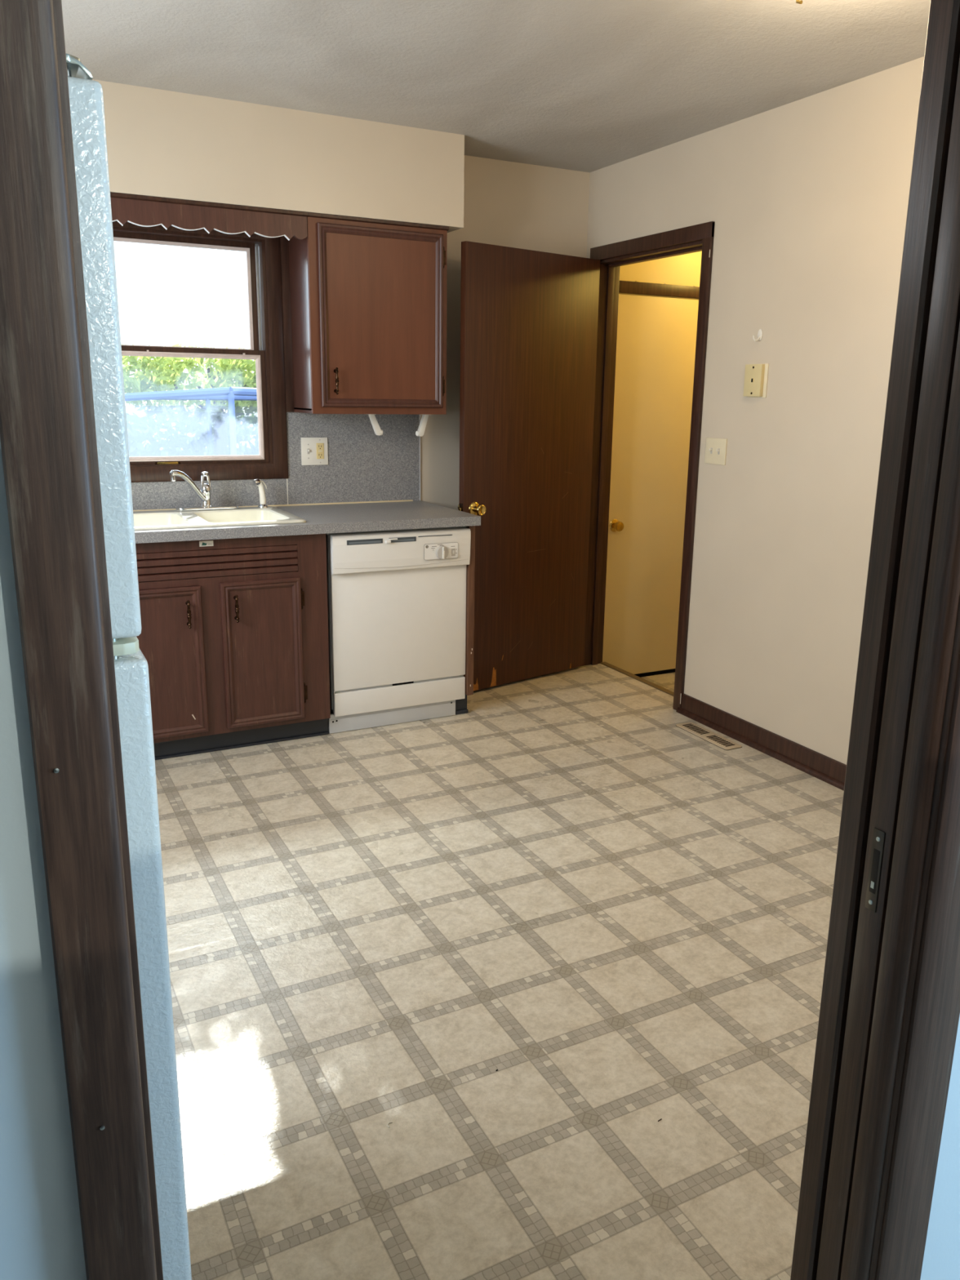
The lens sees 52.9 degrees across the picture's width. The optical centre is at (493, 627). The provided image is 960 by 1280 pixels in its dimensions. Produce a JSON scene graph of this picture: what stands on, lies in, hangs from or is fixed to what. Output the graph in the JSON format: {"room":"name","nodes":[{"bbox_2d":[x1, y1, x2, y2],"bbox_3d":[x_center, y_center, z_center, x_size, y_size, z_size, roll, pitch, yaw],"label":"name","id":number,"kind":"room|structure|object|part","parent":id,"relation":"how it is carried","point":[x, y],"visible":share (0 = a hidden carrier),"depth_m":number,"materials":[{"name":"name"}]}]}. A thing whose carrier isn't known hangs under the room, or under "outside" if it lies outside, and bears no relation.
{"room":"kitchen","nodes":[
{"label":"kitchen","id":0,"kind":"room"},
{"bbox_2d":[92,79,464,232],"bbox_3d":[-1.320,-1.785,3.615,2.529,0.360,0.316,-6,15,-27],"label":"soffit","id":1,"kind":"structure","parent":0,"point":[161,143],"depth_m":3.69,"materials":[{"name":"beige paint"}]},
{"bbox_2d":[110,192,308,240],"bbox_3d":[-1.202,-1.533,3.579,1.049,0.106,0.030,-6,15,-27],"label":"window valance","id":2,"kind":"object","parent":1,"relation":"attached to","point":[137,210],"visible":0.65,"depth_m":3.63,"materials":[{"name":"brown wood"}]},
{"bbox_3d":[-1.198,-1.576,3.562,1.049,0.014,0.016,-6,15,-27],"label":"moulding","id":3,"kind":"part","parent":2,"relation":"part of","materials":[{"name":"brown wood"}]},
{"bbox_2d":[325,534,333,710],"bbox_3d":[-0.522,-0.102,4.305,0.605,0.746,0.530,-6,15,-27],"label":"cabinet end panel","id":4,"kind":"object","parent":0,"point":[327,536],"depth_m":3.94,"materials":[{"name":"brown wood"}]},
{"bbox_2d":[0,440,959,1279],"bbox_3d":[0.052,0.042,0.806,5.800,2.538,0.049,-6,15,-27],"label":"wall","id":5,"kind":"structure","parent":0,"point":[41,1237],"depth_m":0.65,"materials":[{"name":"blue paint"}]},
{"bbox_2d":[61,0,930,172],"bbox_3d":[-0.234,-1.711,2.413,3.565,0.100,3.655,-6,15,-27],"label":"ceiling","id":6,"kind":"structure","parent":0,"point":[586,86],"depth_m":3.07,"materials":[{"name":"paint"}]},
{"bbox_2d":[795,0,802,4],"bbox_3d":[0.855,-1.577,2.321,0.441,0.082,0.398,-6,15,-27],"label":"ceiling light","id":7,"kind":"object","parent":6,"relation":"attached to","point":[799,2],"visible":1,"depth_m":2.49,"materials":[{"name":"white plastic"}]},
{"bbox_2d":[155,663,844,1279],"bbox_3d":[-0.243,0.771,2.948,3.598,0.100,3.641,-6,15,-27],"label":"floor","id":8,"kind":"structure","parent":0,"point":[556,885],"depth_m":2.33,"materials":[{"name":"tile"}]},
{"bbox_2d":[66,53,191,1279],"bbox_3d":[-0.852,0.243,1.263,0.766,1.702,0.720,-6,15,-27],"label":"refrigerator","id":9,"kind":"object","parent":8,"relation":"on","point":[86,94],"visible":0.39,"depth_m":1.04,"materials":[{"name":"white metal"}]},
{"bbox_3d":[-0.566,-0.329,1.271,0.062,0.544,0.720,-6,15,-27],"label":"freezer door","id":10,"kind":"part","parent":9,"relation":"part of","materials":[{"name":"white metal"}]},
{"bbox_3d":[-0.576,0.456,1.464,0.064,1.022,0.720,-6,15,-27],"label":"fresh food door","id":11,"kind":"part","parent":9,"relation":"part of","materials":[{"name":"white metal"}]},
{"bbox_2d":[135,533,330,759],"bbox_3d":[-1.207,0.023,3.941,0.922,0.852,0.638,-6,15,-27],"label":"base cabinet","id":12,"kind":"object","parent":8,"relation":"on","point":[233,639],"visible":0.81,"depth_m":3.73,"materials":[{"name":"brown wood"}]},
{"bbox_3d":[-1.254,0.140,3.616,0.274,0.517,0.008,-6,15,-27],"label":"door panel","id":13,"kind":"part","parent":12,"relation":"part of","materials":[{"name":"brown wood"}]},
{"bbox_3d":[-1.252,0.141,3.613,0.334,0.577,0.019,-6,15,-27],"label":"door","id":14,"kind":"part","parent":12,"relation":"part of","materials":[{"name":"brown wood"}]},
{"bbox_3d":[-1.140,-0.049,3.607,0.017,0.108,0.030,-6,15,-27],"label":"handle","id":15,"kind":"part","parent":12,"relation":"part of","materials":[{"name":"brown metal"}]},
{"bbox_2d":[199,540,213,546],"bbox_3d":[-1.073,-0.313,3.604,0.051,0.020,0.001,-6,15,-27],"label":"sticker","id":16,"kind":"object","parent":12,"relation":"attached to","point":[209,543],"visible":1,"depth_m":3.60,"materials":[{"name":"white paper"}]},
{"bbox_3d":[-1.075,-0.240,3.626,0.688,0.110,0.013,-6,15,-27],"label":"false drawer","id":17,"kind":"part","parent":12,"relation":"part of","materials":[{"name":"brown wood"}]},
{"bbox_3d":[-0.982,-0.071,3.685,0.017,0.108,0.030,-6,15,-27],"label":"handle","id":18,"kind":"part","parent":12,"relation":"part of","materials":[{"name":"brown metal"}]},
{"bbox_3d":[-0.902,0.101,3.789,0.310,0.582,0.019,-6,15,-27],"label":"door","id":19,"kind":"part","parent":12,"relation":"part of","materials":[{"name":"brown wood"}]},
{"bbox_3d":[-0.904,0.100,3.793,0.250,0.522,0.008,-6,15,-27],"label":"door panel","id":20,"kind":"part","parent":12,"relation":"part of","materials":[{"name":"brown wood"}]},
{"bbox_2d":[325,526,471,733],"bbox_3d":[-0.509,-0.046,4.278,0.625,0.851,0.613,-6,15,-27],"label":"dishwasher","id":21,"kind":"object","parent":8,"relation":"on","point":[397,598],"visible":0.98,"depth_m":4.05,"materials":[{"name":"white metal"}]},
{"bbox_3d":[-0.415,-0.351,3.918,0.051,0.019,0.014,-6,15,-27],"label":"latch lever","id":22,"kind":"part","parent":21,"relation":"part of","materials":[{"name":"white plastic"}]},
{"bbox_3d":[-0.431,0.378,4.162,0.581,0.080,0.016,-6,15,-27],"label":"kick plate","id":23,"kind":"part","parent":21,"relation":"part of","materials":[{"name":"grey metal"}]},
{"bbox_3d":[-0.393,-0.013,4.074,0.603,0.513,0.025,-6,15,-27],"label":"door panel","id":24,"kind":"part","parent":21,"relation":"part of","materials":[{"name":"white metal"}]},
{"bbox_3d":[-0.398,0.295,4.149,0.601,0.100,0.022,-6,15,-27],"label":"access panel","id":25,"kind":"part","parent":21,"relation":"part of","materials":[{"name":"white metal"}]},
{"bbox_3d":[-0.380,-0.319,3.985,0.607,0.157,0.058,-6,15,-27],"label":"control panel","id":26,"kind":"part","parent":21,"relation":"part of","materials":[{"name":"white plastic"}]},
{"bbox_3d":[-0.219,-0.319,4.036,0.155,0.065,0.001,-6,15,-27],"label":"dial plate","id":27,"kind":"part","parent":21,"relation":"part of","materials":[{"name":"white plastic"}]},
{"bbox_2d":[455,525,475,714],"bbox_3d":[-0.252,-0.083,4.445,0.071,0.852,0.598,-6,15,-27],"label":"cabinet end panel","id":28,"kind":"object","parent":8,"relation":"on","point":[460,704],"visible":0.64,"depth_m":4.21,"materials":[{"name":"brown wood"}]},
{"bbox_3d":[-0.233,-0.132,4.444,0.029,0.757,0.597,-6,15,-27],"label":"panel","id":29,"kind":"part","parent":28,"relation":"part of","materials":[{"name":"brown wood"}]},
{"bbox_2d":[675,721,742,750],"bbox_3d":[0.909,0.459,4.088,0.091,0.006,0.339,-6,15,-27],"label":"floor vent","id":30,"kind":"object","parent":8,"relation":"in","point":[722,742],"visible":1,"depth_m":4.07,"materials":[{"name":"beige metal"}]},
{"bbox_3d":[-2.007,0.108,3.537,0.876,0.852,0.638,-6,15,-27],"label":"base cabinet","id":31,"kind":"object","parent":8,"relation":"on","visible":0},
{"bbox_2d":[134,500,480,543],"bbox_3d":[-1.293,-0.402,3.789,2.462,0.039,0.638,-6,15,-27],"label":"countertop","id":32,"kind":"structure","parent":31,"relation":"on","point":[419,514],"depth_m":3.91,"materials":[{"name":"grey laminate"}]},
{"bbox_2d":[169,470,238,511],"bbox_3d":[-1.221,-0.576,4.016,0.304,0.174,0.115,-12,19,-43],"label":"kitchen faucet","id":33,"kind":"object","parent":32,"relation":"on","point":[204,493],"visible":1,"depth_m":4.01,"materials":[{"name":"silver metal"}]},
{"bbox_3d":[-1.248,-0.578,3.954,0.027,0.142,0.184,9,16,30],"label":"spout","id":34,"kind":"part","parent":33,"relation":"part of","materials":[{"name":"silver metal"}]},
{"bbox_3d":[-1.202,-0.611,4.022,0.047,0.078,0.032,-6,15,-27],"label":"lever","id":35,"kind":"part","parent":33,"relation":"part of","materials":[{"name":"silver metal"}]},
{"bbox_3d":[-1.203,-0.501,4.055,0.257,0.012,0.056,-6,15,-27],"label":"deck plate","id":36,"kind":"part","parent":33,"relation":"part of","materials":[{"name":"silver metal"}]},
{"bbox_2d":[133,506,306,530],"bbox_3d":[-1.211,-0.350,3.833,0.823,0.178,0.515,-6,15,-27],"label":"sink","id":37,"kind":"object","parent":32,"relation":"in","point":[242,516],"visible":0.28,"depth_m":3.92,"materials":[{"name":"beige ceramic"}]},
{"bbox_2d":[252,478,267,507],"bbox_3d":[-1.004,-0.579,4.151,0.064,0.123,0.044,-12,19,-42],"label":"sprayer","id":38,"kind":"object","parent":37,"relation":"on","point":[257,482],"visible":1,"depth_m":4.15,"materials":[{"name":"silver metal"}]},
{"bbox_3d":[-1.001,-0.582,4.153,0.028,0.110,0.043,14,19,42],"label":"handle","id":39,"kind":"part","parent":38,"relation":"part of","materials":[{"name":"white plastic"}]},
{"bbox_2d":[420,155,702,510],"bbox_3d":[-0.408,-0.786,4.604,5.050,2.738,0.142,-6,15,-27],"label":"wall","id":40,"kind":"structure","parent":0,"point":[510,204],"depth_m":4.57,"materials":[{"name":"beige paint"}]},
{"bbox_2d":[112,221,288,482],"bbox_3d":[-1.380,-1.142,3.994,1.004,1.055,0.148,-6,15,-27],"label":"window","id":41,"kind":"structure","parent":40,"relation":"in","point":[263,254],"depth_m":4.10,"materials":[{"name":"brown wood"}]},
{"bbox_3d":[-1.372,-0.690,4.060,0.084,0.011,0.003,-6,15,-27],"label":"sash label plate","id":42,"kind":"part","parent":41,"relation":"part of","materials":[{"name":"gold metal"}]},
{"bbox_3d":[-1.386,-1.358,3.949,0.830,0.470,0.034,-6,15,-27],"label":"sash","id":43,"kind":"part","parent":41,"relation":"part of","materials":[{"name":"wood"}]},
{"bbox_3d":[-1.370,-0.919,4.024,0.844,0.482,0.034,-6,15,-27],"label":"sash","id":44,"kind":"part","parent":41,"relation":"part of","materials":[{"name":"clear glass"}]},
{"bbox_2d":[131,412,420,511],"bbox_3d":[-1.437,-0.688,4.006,2.456,0.410,0.012,-6,15,-27],"label":"backsplash","id":45,"kind":"structure","parent":40,"relation":"attached to","point":[363,466],"depth_m":4.37,"materials":[{"name":"grey laminate"}]},
{"bbox_3d":[-1.727,-0.519,3.898,1.811,0.122,0.006,-6,15,-27],"label":"panel","id":46,"kind":"part","parent":45,"relation":"part of","materials":[{"name":"grey laminate"}]},
{"bbox_2d":[300,437,328,465],"bbox_3d":[-0.799,-0.787,4.311,0.122,0.122,0.016,-6,15,-27],"label":"wall plate","id":47,"kind":"object","parent":45,"relation":"attached to","point":[314,451],"visible":1,"depth_m":4.31,"materials":[{"name":"white plastic"}]},
{"bbox_2d":[315,443,324,458],"bbox_3d":[-0.777,-0.790,4.324,0.034,0.070,0.003,-6,15,-27],"label":"outlet","id":48,"kind":"object","parent":47,"relation":"attached to","point":[319,446],"depth_m":4.32,"materials":[{"name":"beige plastic"}]},
{"bbox_3d":[-0.634,-0.774,4.415,0.637,0.410,0.005,-6,15,-27],"label":"panel","id":49,"kind":"part","parent":45,"relation":"part of","materials":[{"name":"grey laminate"}]},
{"bbox_2d":[280,212,448,436],"bbox_3d":[-0.544,-1.264,4.142,0.642,0.872,0.342,-6,15,-27],"label":"upper cabinet","id":50,"kind":"object","parent":40,"relation":"attached to","point":[364,300],"depth_m":4.02,"materials":[{"name":"brown wood"}]},
{"bbox_3d":[-0.646,-1.014,3.970,0.017,0.108,0.030,-6,15,-27],"label":"handle","id":51,"kind":"part","parent":50,"relation":"part of","materials":[{"name":"brown metal"}]},
{"bbox_3d":[-0.517,-0.888,4.220,0.068,0.095,0.056,-6,15,-27],"label":"paper towel bracket","id":52,"kind":"part","parent":50,"relation":"part of","materials":[{"name":"white plastic"}]},
{"bbox_3d":[-0.461,-1.654,3.935,0.608,0.014,0.016,-6,15,-27],"label":"moulding","id":53,"kind":"part","parent":50,"relation":"part of","materials":[{"name":"brown wood"}]},
{"bbox_3d":[-0.461,-1.282,4.020,0.545,0.711,0.019,-6,15,-27],"label":"door","id":54,"kind":"part","parent":50,"relation":"part of","materials":[{"name":"brown wood"}]},
{"bbox_3d":[-0.463,-1.283,4.024,0.485,0.651,0.008,-6,15,-27],"label":"door panel","id":55,"kind":"part","parent":50,"relation":"part of","materials":[{"name":"brown wood"}]},
{"bbox_3d":[-0.319,-0.906,4.321,0.062,0.099,0.056,-6,15,-27],"label":"paper towel bracket","id":56,"kind":"part","parent":50,"relation":"part of","materials":[{"name":"white plastic"}]},
{"bbox_2d":[602,280,699,677],"bbox_3d":[1.041,-0.757,5.273,1.080,2.112,0.070,-6,15,-27],"label":"door","id":57,"kind":"structure","parent":40,"relation":"in","point":[657,322],"depth_m":5.18,"materials":[{"name":"yellow paint"}]},
{"bbox_3d":[0.660,-0.537,5.120,0.068,0.068,0.060,-6,15,-27],"label":"knob","id":58,"kind":"part","parent":57,"relation":"part of","materials":[{"name":"gold metal"}]},
{"bbox_3d":[1.046,-1.756,5.054,1.080,0.057,0.018,-6,15,-27],"label":"head casing","id":59,"kind":"part","parent":57,"relation":"part of","materials":[{"name":"brown wood"}]},
{"bbox_2d":[640,672,675,692],"bbox_3d":[1.555,0.452,4.975,1.480,0.080,1.635,-6,15,-27],"label":"floor","id":60,"kind":"structure","parent":0,"point":[666,681],"depth_m":5.41,"materials":[{"name":"tile"}]},
{"bbox_2d":[586,56,924,764],"bbox_3d":[1.326,-0.471,3.428,0.115,2.738,3.635,-6,15,-27],"label":"wall","id":61,"kind":"structure","parent":0,"point":[806,199],"depth_m":3.64,"materials":[{"name":"beige paint"}]},
{"bbox_2d":[457,240,599,690],"bbox_3d":[0.168,-0.721,4.587,0.832,2.009,0.153,-10,18,-39],"label":"door","id":62,"kind":"structure","parent":61,"relation":"in","point":[529,317],"depth_m":4.55,"materials":[{"name":"brown wood"}]},
{"bbox_3d":[-0.068,-0.533,4.369,0.066,0.066,0.059,-10,18,-39],"label":"knob","id":63,"kind":"part","parent":62,"relation":"part of","materials":[{"name":"gold metal"}]},
{"bbox_2d":[584,221,715,710],"bbox_3d":[0.726,-0.654,4.584,0.155,2.248,0.904,-6,15,-27],"label":"door frame","id":64,"kind":"structure","parent":61,"relation":"attached to","point":[697,237],"depth_m":4.66,"materials":[{"name":"brown wood"}]},
{"bbox_3d":[0.861,-0.633,4.169,0.016,2.087,0.054,-6,15,-27],"label":"casing leg","id":65,"kind":"part","parent":64,"relation":"part of","materials":[{"name":"brown wood"}]},
{"bbox_2d":[704,437,727,465],"bbox_3d":[0.923,-0.735,4.023,0.017,0.107,0.129,-6,15,-27],"label":"double switch plate","id":66,"kind":"object","parent":61,"relation":"attached to","point":[715,448],"visible":1,"depth_m":4.02,"materials":[{"name":"beige plastic"}]},
{"bbox_2d":[742,363,768,397],"bbox_3d":[1.024,-0.964,3.768,0.022,0.128,0.111,-6,15,-27],"label":"phone jack plate","id":67,"kind":"object","parent":61,"relation":"attached to","point":[756,375],"visible":1,"depth_m":3.75,"materials":[{"name":"beige plastic"}]},
{"bbox_2d":[752,328,762,341],"bbox_3d":[1.021,-1.130,3.729,0.032,0.046,0.026,-6,15,-27],"label":"hook","id":68,"kind":"object","parent":61,"relation":"attached to","point":[760,331],"visible":1,"depth_m":3.73,"materials":[{"name":"white plastic"}]},
{"bbox_2d":[675,693,846,791],"bbox_3d":[1.439,0.623,3.274,0.028,0.088,2.590,-6,15,-27],"label":"baseboard","id":69,"kind":"structure","parent":61,"relation":"attached to","point":[832,771],"depth_m":3.90,"materials":[{"name":"brown wood"}]},
{"bbox_3d":[0.541,-0.022,1.105,3.450,2.538,0.045,-6,15,-27],"label":"wall","id":70,"kind":"structure","parent":0,"visible":0},
{"bbox_2d":[0,0,163,1279],"bbox_3d":[-0.288,0.140,0.674,0.052,2.200,0.130,-6,15,-27],"label":"door frame","id":71,"kind":"structure","parent":70,"relation":"attached to","point":[48,434],"depth_m":0.58,"materials":[{"name":"wood"}]},
{"bbox_2d":[790,0,959,1279],"bbox_3d":[0.481,0.058,1.063,0.093,2.200,0.128,-6,15,-27],"label":"door frame","id":72,"kind":"structure","parent":70,"relation":"attached to","point":[917,1010],"depth_m":1.08,"materials":[{"name":"brown wood"}]},
{"bbox_3d":[0.512,0.069,1.019,0.080,2.200,0.018,-6,15,-27],"label":"casing leg","id":73,"kind":"part","parent":72,"relation":"part of","materials":[{"name":"brown wood"}]},
{"bbox_2d":[816,57,959,1279],"bbox_3d":[0.775,0.097,1.236,0.760,2.028,0.033,-6,15,-27],"label":"door","id":74,"kind":"structure","parent":70,"relation":"in","point":[944,322],"depth_m":1.05,"materials":[{"name":"brown wood"}]},
{"bbox_3d":[0.437,0.278,1.103,0.003,0.100,0.015,-6,15,-27],"label":"edge pull","id":75,"kind":"part","parent":74,"relation":"part of","materials":[{"name":"brown metal"}]},
{"label":"outside","id":76,"kind":"structure","parent":0,"visible":0},
{"bbox_2d":[137,449,253,456],"bbox_3d":[-5.622,-2.517,18.848,30.000,0.100,29.800,-6,15,-27],"label":"lawn","id":77,"kind":"structure","parent":76,"point":[160,450],"depth_m":31.04,"materials":[{"name":"green plant"}]},
{"bbox_2d":[120,341,257,455],"bbox_3d":[-4.431,-3.009,14.944,3.370,2.756,1.864,-6,15,-27],"label":"tree","id":78,"kind":"object","parent":77,"relation":"on","point":[166,374],"visible":0.52,"depth_m":14.36,"materials":[{"name":"green plant"}]},
{"bbox_2d":[124,386,257,455],"bbox_3d":[-3.197,-1.764,11.334,4.000,2.065,4.000,-1,14,-8],"label":"trampoline","id":79,"kind":"object","parent":77,"relation":"on","point":[232,394],"visible":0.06,"depth_m":9.42,"materials":[{"name":"blue plastic"}]},
{"bbox_3d":[-3.182,-2.664,11.117,3.688,0.212,3.938,-6,15,-27],"label":"rail","id":80,"kind":"part","parent":79,"relation":"part of","materials":[{"name":"blue plastic"}]},
{"bbox_2d":[125,408,258,457],"bbox_3d":[-5.182,-2.666,16.136,6.622,1.968,1.080,-6,15,-27],"label":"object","id":81,"kind":"object","parent":77,"relation":"on","point":[196,445],"visible":0.09,"depth_m":15.85,"materials":[{"name":"white"}]}
]}

